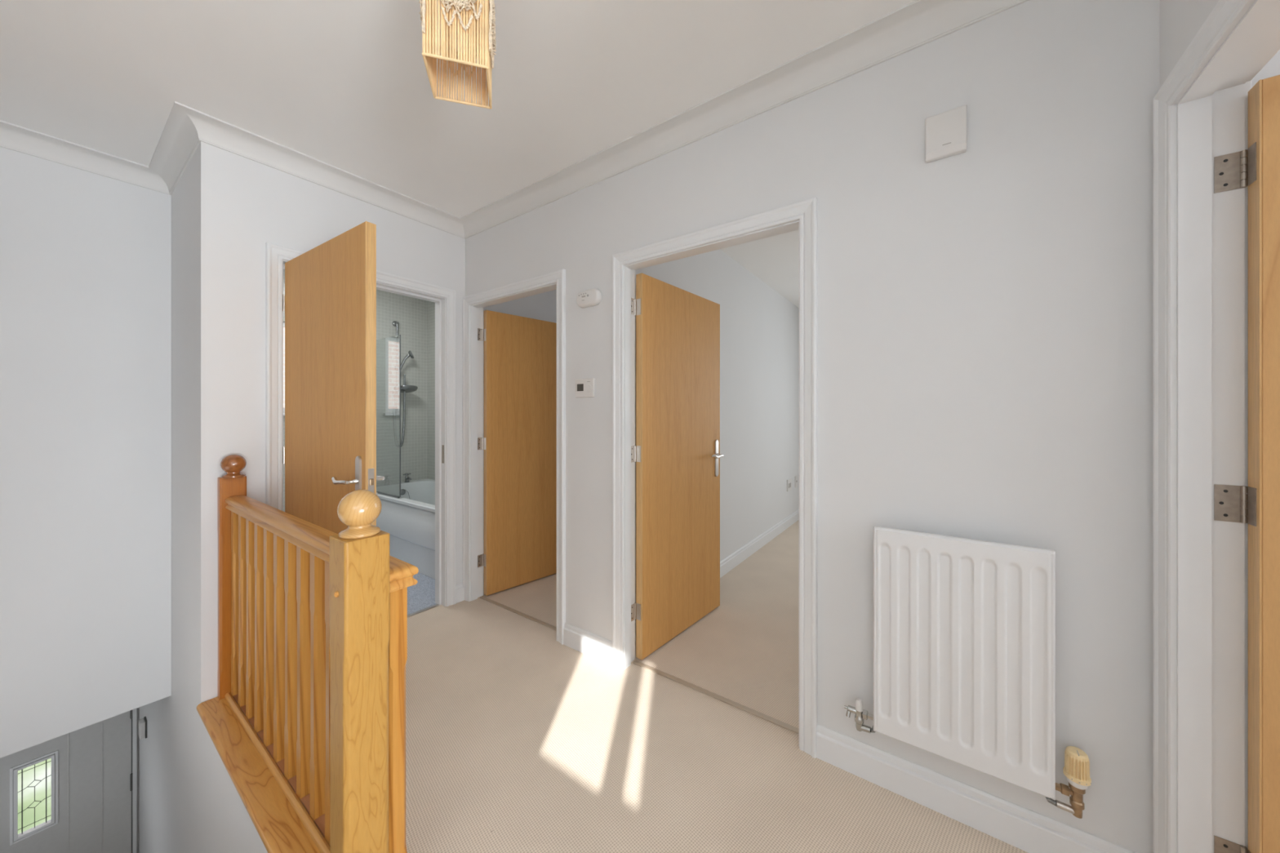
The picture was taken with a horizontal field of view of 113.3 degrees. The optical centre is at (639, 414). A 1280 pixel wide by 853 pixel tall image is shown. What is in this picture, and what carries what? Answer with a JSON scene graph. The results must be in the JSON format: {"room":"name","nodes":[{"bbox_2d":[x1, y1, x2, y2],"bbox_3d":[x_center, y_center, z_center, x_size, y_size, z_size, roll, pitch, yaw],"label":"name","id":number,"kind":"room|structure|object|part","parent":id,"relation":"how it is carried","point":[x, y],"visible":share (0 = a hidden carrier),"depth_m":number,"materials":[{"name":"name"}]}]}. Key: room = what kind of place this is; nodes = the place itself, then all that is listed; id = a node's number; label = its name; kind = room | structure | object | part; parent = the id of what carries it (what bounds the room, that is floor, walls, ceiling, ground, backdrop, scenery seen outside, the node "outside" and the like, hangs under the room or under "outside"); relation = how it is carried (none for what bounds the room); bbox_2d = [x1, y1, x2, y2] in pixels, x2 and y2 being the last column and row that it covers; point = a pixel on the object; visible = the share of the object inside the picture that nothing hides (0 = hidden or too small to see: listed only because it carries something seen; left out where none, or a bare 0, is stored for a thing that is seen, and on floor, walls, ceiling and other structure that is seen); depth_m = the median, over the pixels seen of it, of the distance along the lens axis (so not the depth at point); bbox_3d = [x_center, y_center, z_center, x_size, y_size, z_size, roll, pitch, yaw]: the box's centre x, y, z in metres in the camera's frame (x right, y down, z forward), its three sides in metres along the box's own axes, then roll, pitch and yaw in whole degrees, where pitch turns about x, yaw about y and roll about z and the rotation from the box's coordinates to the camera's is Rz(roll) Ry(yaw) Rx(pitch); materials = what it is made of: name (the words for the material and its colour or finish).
{"room":"stair landing","nodes":[
{"label":"stair landing","id":0,"kind":"room"},
{"bbox_2d":[0,146,171,758],"bbox_3d":[-2.887,0.127,1.954,0.100,2.830,0.947,0,0,36],"label":"wall","id":1,"kind":"structure","parent":0,"point":[86,256],"depth_m":2.06,"materials":[{"name":"white paint"}]},
{"bbox_2d":[137,707,138,852],"bbox_3d":[-4.055,2.732,2.788,0.100,2.380,0.947,0,0,36],"label":"wall","id":2,"kind":"structure","parent":0,"point":[137,708],"depth_m":3.14,"materials":[{"name":"paint"}]},
{"bbox_2d":[0,708,137,852],"bbox_3d":[-4.000,2.912,2.778,0.080,2.020,0.874,0,0,36],"label":"door","id":3,"kind":"structure","parent":2,"relation":"in","point":[94,775],"depth_m":2.92,"materials":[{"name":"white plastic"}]},
{"bbox_3d":[-4.000,2.912,2.778,0.080,2.020,0.874,0,0,36],"label":"frame","id":4,"kind":"part","parent":3,"relation":"part of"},
{"bbox_2d":[138,149,267,852],"bbox_3d":[-2.167,1.317,2.084,3.950,5.210,0.100,0,0,36],"label":"wall","id":5,"kind":"structure","parent":0,"point":[189,802],"depth_m":2.08,"materials":[{"name":"white paint"}]},
{"bbox_2d":[138,716,146,739],"bbox_3d":[-3.404,2.150,2.886,0.081,0.114,0.032,0,0,36],"label":"sensor","id":6,"kind":"object","parent":5,"relation":"attached to","point":[143,722],"visible":1,"depth_m":2.87,"materials":[{"name":"white plastic"}]},
{"bbox_3d":[-3.397,2.150,2.896,0.081,0.114,0.008,0,0,36],"label":"plate","id":7,"kind":"part","parent":6,"relation":"part of","materials":[{"name":"black metal"}]},
{"bbox_2d":[283,268,427,511],"bbox_3d":[-2.893,-0.003,3.900,0.100,2.570,2.013,0,0,36],"label":"wall","id":8,"kind":"structure","parent":0,"point":[411,313],"depth_m":4.40,"materials":[{"name":"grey tile"}]},
{"bbox_2d":[283,321,284,415],"bbox_3d":[-3.150,-0.394,3.488,0.120,0.808,0.857,0,0,36],"label":"window","id":9,"kind":"structure","parent":8,"relation":"in","point":[283,322],"depth_m":3.62,"materials":[{"name":"white plastic"}]},
{"bbox_2d":[392,320,417,447],"bbox_3d":[-2.409,-0.312,4.328,0.190,1.298,0.224,0,0,36],"label":"shower fixture","id":10,"kind":"object","parent":8,"relation":"attached to","point":[405,388],"visible":0.93,"depth_m":4.30,"materials":[{"name":"silver metal"}]},
{"bbox_3d":[-2.496,-0.483,4.319,0.058,0.955,0.056,0,0,36],"label":"riser rail","id":11,"kind":"part","parent":10,"relation":"part of","materials":[{"name":"silver metal"}]},
{"bbox_3d":[-2.401,-0.260,4.322,0.170,0.071,0.224,0,0,36],"label":"soap dish","id":12,"kind":"part","parent":10,"relation":"part of","materials":[{"name":"silver metal"}]},
{"bbox_2d":[196,141,556,703],"bbox_3d":[-0.836,0.002,3.476,0.100,2.580,3.913,0,0,36],"label":"wall","id":13,"kind":"structure","parent":0,"point":[243,204],"depth_m":1.98,"materials":[{"name":"white paint"}]},
{"bbox_2d":[282,221,384,533],"bbox_3d":[-1.415,0.250,1.885,0.881,2.000,0.157,0,0,33],"label":"door","id":14,"kind":"structure","parent":13,"relation":"in","point":[329,300],"depth_m":1.80,"materials":[{"name":"brown wood"}]},
{"bbox_3d":[-1.172,0.263,1.666,0.139,0.030,0.054,0,0,33],"label":"lever handle","id":15,"kind":"part","parent":14,"relation":"part of","materials":[{"name":"silver metal"}]},
{"bbox_3d":[-1.108,0.282,1.657,0.038,0.238,0.009,0,0,33],"label":"handle plate","id":16,"kind":"part","parent":14,"relation":"part of","materials":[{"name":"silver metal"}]},
{"bbox_3d":[-1.053,0.287,1.650,0.002,0.150,0.022,0,0,33],"label":"lock plate","id":17,"kind":"part","parent":14,"relation":"part of","materials":[{"name":"silver metal"}]},
{"bbox_3d":[-1.116,0.263,1.752,0.139,0.030,0.054,0,0,33],"label":"lever handle","id":18,"kind":"part","parent":14,"relation":"part of","materials":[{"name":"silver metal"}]},
{"bbox_2d":[265,242,455,606],"bbox_3d":[-1.564,0.211,2.456,0.145,2.101,0.994,0,0,36],"label":"door frame","id":19,"kind":"structure","parent":13,"relation":"attached to","point":[276,255],"depth_m":2.70,"materials":[{"name":"white wood"}]},
{"bbox_2d":[441,444,444,463],"bbox_3d":[-1.299,0.262,2.779,0.024,0.120,0.001,0,0,36],"label":"strike plate","id":20,"kind":"object","parent":13,"relation":"attached to","point":[442,446],"visible":1,"depth_m":2.78,"materials":[{"name":"metal"}]},
{"bbox_2d":[455,582,463,603],"bbox_3d":[-1.213,1.204,2.849,0.016,0.115,0.078,0,0,36],"label":"baseboard","id":21,"kind":"structure","parent":13,"relation":"attached to","point":[459,588],"depth_m":2.84,"materials":[{"name":"white paint"}]},
{"bbox_2d":[477,310,556,595],"bbox_3d":[-0.803,0.266,3.201,0.159,1.973,0.870,0,0,44],"label":"door","id":22,"kind":"structure","parent":13,"relation":"in","point":[518,443],"depth_m":3.09,"materials":[{"name":"brown wood"}]},
{"bbox_2d":[427,301,435,479],"bbox_3d":[-1.556,-0.003,4.120,1.820,2.570,0.100,0,0,36],"label":"wall","id":23,"kind":"structure","parent":0,"point":[431,305],"depth_m":4.56,"materials":[{"name":"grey tile"}]},
{"bbox_2d":[0,0,915,307],"bbox_3d":[0.575,-1.348,2.415,8.070,0.120,6.800,0,0,36],"label":"ceiling","id":24,"kind":"structure","parent":0,"point":[344,85],"depth_m":1.60,"materials":[{"name":"white paint"}]},
{"bbox_2d":[418,0,496,109],"bbox_3d":[-0.489,-1.092,1.144,0.184,0.390,0.184,0,0,-16],"label":"pendant lamp","id":25,"kind":"object","parent":24,"relation":"hanging from","point":[468,35],"visible":1,"depth_m":1.09,"materials":[{"name":"brown wood"}]},
{"bbox_3d":[-0.561,-0.900,1.123,0.007,0.007,0.150,0,0,-16],"label":"frame rod","id":26,"kind":"part","parent":25,"relation":"part of","materials":[{"name":"beige wood"}]},
{"bbox_3d":[-0.469,-0.900,1.072,0.150,0.007,0.007,0,0,-16],"label":"frame rod","id":27,"kind":"part","parent":25,"relation":"part of","materials":[{"name":"brown wood"}]},
{"bbox_3d":[-0.489,-1.033,1.144,0.050,0.090,0.050,0,0,-16],"label":"light bulb","id":28,"kind":"part","parent":25,"relation":"part of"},
{"bbox_3d":[-0.510,-0.900,1.216,0.150,0.007,0.007,0,0,-16],"label":"frame rod","id":29,"kind":"part","parent":25,"relation":"part of","materials":[{"name":"beige wood"}]},
{"bbox_3d":[-0.417,-0.900,1.165,0.007,0.007,0.150,0,0,-16],"label":"frame rod","id":30,"kind":"part","parent":25,"relation":"part of","materials":[{"name":"brown wood"}]},
{"bbox_2d":[0,0,1029,238],"bbox_3d":[0.013,-1.245,0.392,6.435,0.086,2.653,0,0,36],"label":"coving","id":31,"kind":"structure","parent":24,"relation":"attached to","point":[917,24],"depth_m":1.92,"materials":[{"name":"white paint"}]},
{"bbox_2d":[405,520,1027,852],"bbox_3d":[0.697,1.371,2.328,7.570,0.222,6.600,0,0,36],"label":"floor","id":32,"kind":"structure","parent":0,"point":[519,740],"depth_m":1.61,"materials":[{"name":"beige carpet"}]},
{"bbox_2d":[196,454,418,852],"bbox_3d":[-1.221,0.944,1.431,1.650,1.537,0.180,0,0,36],"label":"banister","id":33,"kind":"object","parent":32,"relation":"on","point":[306,720],"visible":1,"depth_m":1.30,"materials":[{"name":"brown wood"}]},
{"bbox_3d":[-1.857,0.779,1.920,0.046,0.990,0.090,0,0,36],"label":"newel post","id":34,"kind":"part","parent":33,"relation":"part of","materials":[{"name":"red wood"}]},
{"bbox_3d":[-1.200,1.256,1.463,1.554,0.019,0.077,0,0,36],"label":"rail","id":35,"kind":"part","parent":33,"relation":"part of","materials":[{"name":"brown wood"}]},
{"bbox_3d":[-1.202,0.396,1.464,1.550,0.054,0.077,0,0,36],"label":"handrail","id":36,"kind":"part","parent":33,"relation":"part of","materials":[{"name":"brown wood"}]},
{"bbox_3d":[-0.651,0.996,0.979,0.093,1.433,0.094,0,0,36],"label":"newel post","id":37,"kind":"part","parent":33,"relation":"part of","materials":[{"name":"brown wood"}]},
{"bbox_2d":[376,479,435,578],"bbox_3d":[-1.842,0.981,3.810,1.706,0.557,0.730,0,0,36],"label":"bathtub","id":38,"kind":"object","parent":32,"relation":"on","point":[409,519],"visible":0.49,"depth_m":3.47,"materials":[{"name":"white ceramic"}]},
{"bbox_2d":[383,475,391,484],"bbox_3d":[-2.508,0.656,4.202,0.104,0.092,0.073,0,0,10],"label":"tap","id":39,"kind":"object","parent":38,"relation":"on","point":[386,477],"visible":0.98,"depth_m":4.19,"materials":[{"name":"silver metal"}]},
{"bbox_2d":[376,334,400,497],"bbox_3d":[-2.365,0.011,3.775,0.902,1.379,0.028,0,0,36],"label":"screen","id":40,"kind":"object","parent":38,"relation":"on","point":[379,492],"visible":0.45,"depth_m":3.51,"materials":[{"name":"clear glass"}]},
{"bbox_2d":[376,479,435,512],"bbox_3d":[-1.842,0.902,3.810,1.706,0.400,0.730,0,0,36],"label":"tub","id":41,"kind":"object","parent":38,"relation":"in","point":[416,495],"depth_m":4.18,"materials":[{"name":"white ceramic"}]},
{"bbox_2d":[403,473,411,482],"bbox_3d":[-2.394,0.656,4.361,0.104,0.092,0.073,0,0,10],"label":"tap","id":42,"kind":"object","parent":38,"relation":"on","point":[407,478],"visible":1,"depth_m":4.35,"materials":[{"name":"silver metal"}]},
{"bbox_2d":[407,604,439,617],"bbox_3d":[-1.568,1.258,2.459,0.026,0.007,0.810,0,0,36],"label":"bar","id":43,"kind":"object","parent":32,"relation":"on","point":[436,605],"visible":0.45,"depth_m":2.70,"materials":[{"name":"silver metal"}]},
{"bbox_2d":[480,595,556,631],"bbox_3d":[-0.759,1.259,2.666,0.832,0.006,0.026,0,0,36],"label":"bar","id":44,"kind":"object","parent":32,"relation":"on","point":[506,607],"visible":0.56,"depth_m":2.66,"materials":[{"name":"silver metal"}]},
{"bbox_2d":[632,660,799,733],"bbox_3d":[0.309,1.259,1.904,0.832,0.006,0.026,0,0,36],"label":"bar","id":45,"kind":"object","parent":32,"relation":"on","point":[718,697],"visible":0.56,"depth_m":1.86,"materials":[{"name":"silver metal"}]},
{"bbox_2d":[635,248,799,602],"bbox_3d":[0.956,-0.003,3.835,0.100,2.570,3.847,0,0,36],"label":"wall","id":46,"kind":"structure","parent":0,"point":[759,326],"depth_m":3.76,"materials":[{"name":"white paint"}]},
{"bbox_2d":[635,509,799,640],"bbox_3d":[1.026,1.204,3.834,0.016,0.115,3.767,0,0,36],"label":"baseboard","id":47,"kind":"structure","parent":46,"relation":"attached to","point":[731,562],"depth_m":3.85,"materials":[{"name":"white paint"}]},
{"bbox_2d":[786,478,791,491],"bbox_3d":[1.689,0.797,4.765,0.012,0.130,0.146,0,0,36],"label":"wall socket","id":48,"kind":"object","parent":46,"relation":"attached to","point":[788,481],"visible":1,"depth_m":4.74,"materials":[{"name":"white plastic"}]},
{"bbox_2d":[795,475,797,487],"bbox_3d":[1.853,0.792,4.993,0.014,0.130,0.090,0,0,36],"label":"socket","id":49,"kind":"object","parent":46,"relation":"attached to","point":[796,477],"visible":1,"depth_m":4.98,"materials":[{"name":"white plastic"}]},
{"bbox_2d":[465,0,1279,852],"bbox_3d":[1.173,-0.003,1.255,5.750,2.570,0.100,0,0,36],"label":"wall","id":50,"kind":"structure","parent":0,"point":[984,312],"depth_m":1.30,"materials":[{"name":"white paint"}]},
{"bbox_2d":[462,268,565,644],"bbox_3d":[-0.774,0.226,2.645,0.990,2.073,0.145,0,0,36],"label":"door frame","id":51,"kind":"structure","parent":50,"relation":"attached to","point":[473,305],"depth_m":2.85,"materials":[{"name":"white paint"}]},
{"bbox_2d":[575,377,595,397],"bbox_3d":[-0.294,-0.140,2.232,0.134,0.100,0.014,0,0,36],"label":"thermostat","id":52,"kind":"object","parent":50,"relation":"attached to","point":[584,388],"visible":1,"depth_m":2.22,"materials":[{"name":"white plastic"}]},
{"bbox_2d":[563,622,612,666],"bbox_3d":[-0.274,1.204,2.217,0.346,0.115,0.016,0,0,36],"label":"baseboard","id":53,"kind":"structure","parent":50,"relation":"attached to","point":[597,647],"depth_m":2.21,"materials":[{"name":"white wood"}]},
{"bbox_2d":[576,288,601,307],"bbox_3d":[-0.271,-0.608,2.203,0.162,0.086,0.035,0,0,36],"label":"fire alarm","id":54,"kind":"object","parent":50,"relation":"attached to","point":[592,297],"visible":1,"depth_m":2.18,"materials":[{"name":"white plastic"}]},
{"bbox_2d":[631,272,724,660],"bbox_3d":[0.240,0.266,2.453,0.159,1.973,0.855,0,0,40],"label":"door","id":55,"kind":"structure","parent":50,"relation":"in","point":[676,454],"depth_m":2.39,"materials":[{"name":"brown wood"}]},
{"bbox_3d":[0.495,0.282,2.720,0.009,0.238,0.038,0,0,40],"label":"handle plate","id":56,"kind":"part","parent":55,"relation":"part of","materials":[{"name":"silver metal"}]},
{"bbox_3d":[0.479,0.263,2.657,0.054,0.030,0.139,0,0,40],"label":"lever handle","id":57,"kind":"part","parent":55,"relation":"part of","materials":[{"name":"silver metal"}]},
{"bbox_2d":[612,197,817,758],"bbox_3d":[0.293,0.226,1.883,0.990,2.073,0.145,0,0,36],"label":"door frame","id":58,"kind":"structure","parent":50,"relation":"attached to","point":[802,215],"depth_m":1.81,"materials":[{"name":"white wood"}]},
{"bbox_2d":[924,104,966,163],"bbox_3d":[0.962,-0.881,1.327,0.105,0.134,0.029,0,0,36],"label":"door chime","id":59,"kind":"object","parent":50,"relation":"attached to","point":[945,132],"visible":1,"depth_m":1.32,"materials":[{"name":"white plastic"}]},
{"bbox_2d":[844,525,1091,818],"bbox_3d":[0.957,0.722,1.296,0.595,0.704,0.085,0,0,36],"label":"radiator","id":60,"kind":"object","parent":50,"relation":"attached to","point":[964,628],"visible":1,"depth_m":1.24,"materials":[{"name":"white metal"}]},
{"bbox_3d":[0.946,0.705,1.265,0.432,0.670,0.022,0,0,36],"label":"panel","id":61,"kind":"part","parent":60,"relation":"part of","materials":[{"name":"white metal"}]},
{"bbox_2d":[816,724,1136,852],"bbox_3d":[0.990,1.204,1.315,0.828,0.115,0.016,0,0,36],"label":"baseboard","id":62,"kind":"structure","parent":50,"relation":"attached to","point":[1029,831],"depth_m":1.31,"materials":[{"name":"white wood"}]},
{"bbox_2d":[1159,0,1218,88],"bbox_3d":[1.023,-0.003,0.562,0.100,2.570,1.203,0,0,36],"label":"wall","id":63,"kind":"structure","parent":0,"point":[1180,20],"depth_m":1.00,"materials":[{"name":"white paint"}]},
{"bbox_2d":[1152,0,1279,852],"bbox_3d":[1.069,0.226,0.627,0.145,2.073,0.992,0,0,36],"label":"door frame","id":64,"kind":"structure","parent":63,"relation":"attached to","point":[1200,111],"depth_m":0.97,"materials":[{"name":"white paint"}]},
{"bbox_2d":[1213,74,1279,852],"bbox_3d":[1.664,0.266,0.699,0.870,1.973,0.161,0,0,36],"label":"door","id":65,"kind":"structure","parent":63,"relation":"in","point":[1230,170],"depth_m":0.91,"materials":[{"name":"brown wood"}]},
{"label":"outside","id":66,"kind":"structure","parent":0,"visible":0},
{"bbox_2d":[17,758,51,834],"bbox_3d":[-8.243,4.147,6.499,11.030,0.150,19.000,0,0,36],"label":"window pane","id":67,"kind":"structure","parent":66,"point":[40,771],"depth_m":4.50,"materials":[{"name":"glass"}]},
{"bbox_2d":[283,327,284,407],"bbox_3d":[-7.517,1.067,4.444,0.200,6.010,8.500,0,0,36],"label":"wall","id":68,"kind":"structure","parent":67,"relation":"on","point":[283,327],"depth_m":6.78,"materials":[{"name":"white paint"}]}
]}

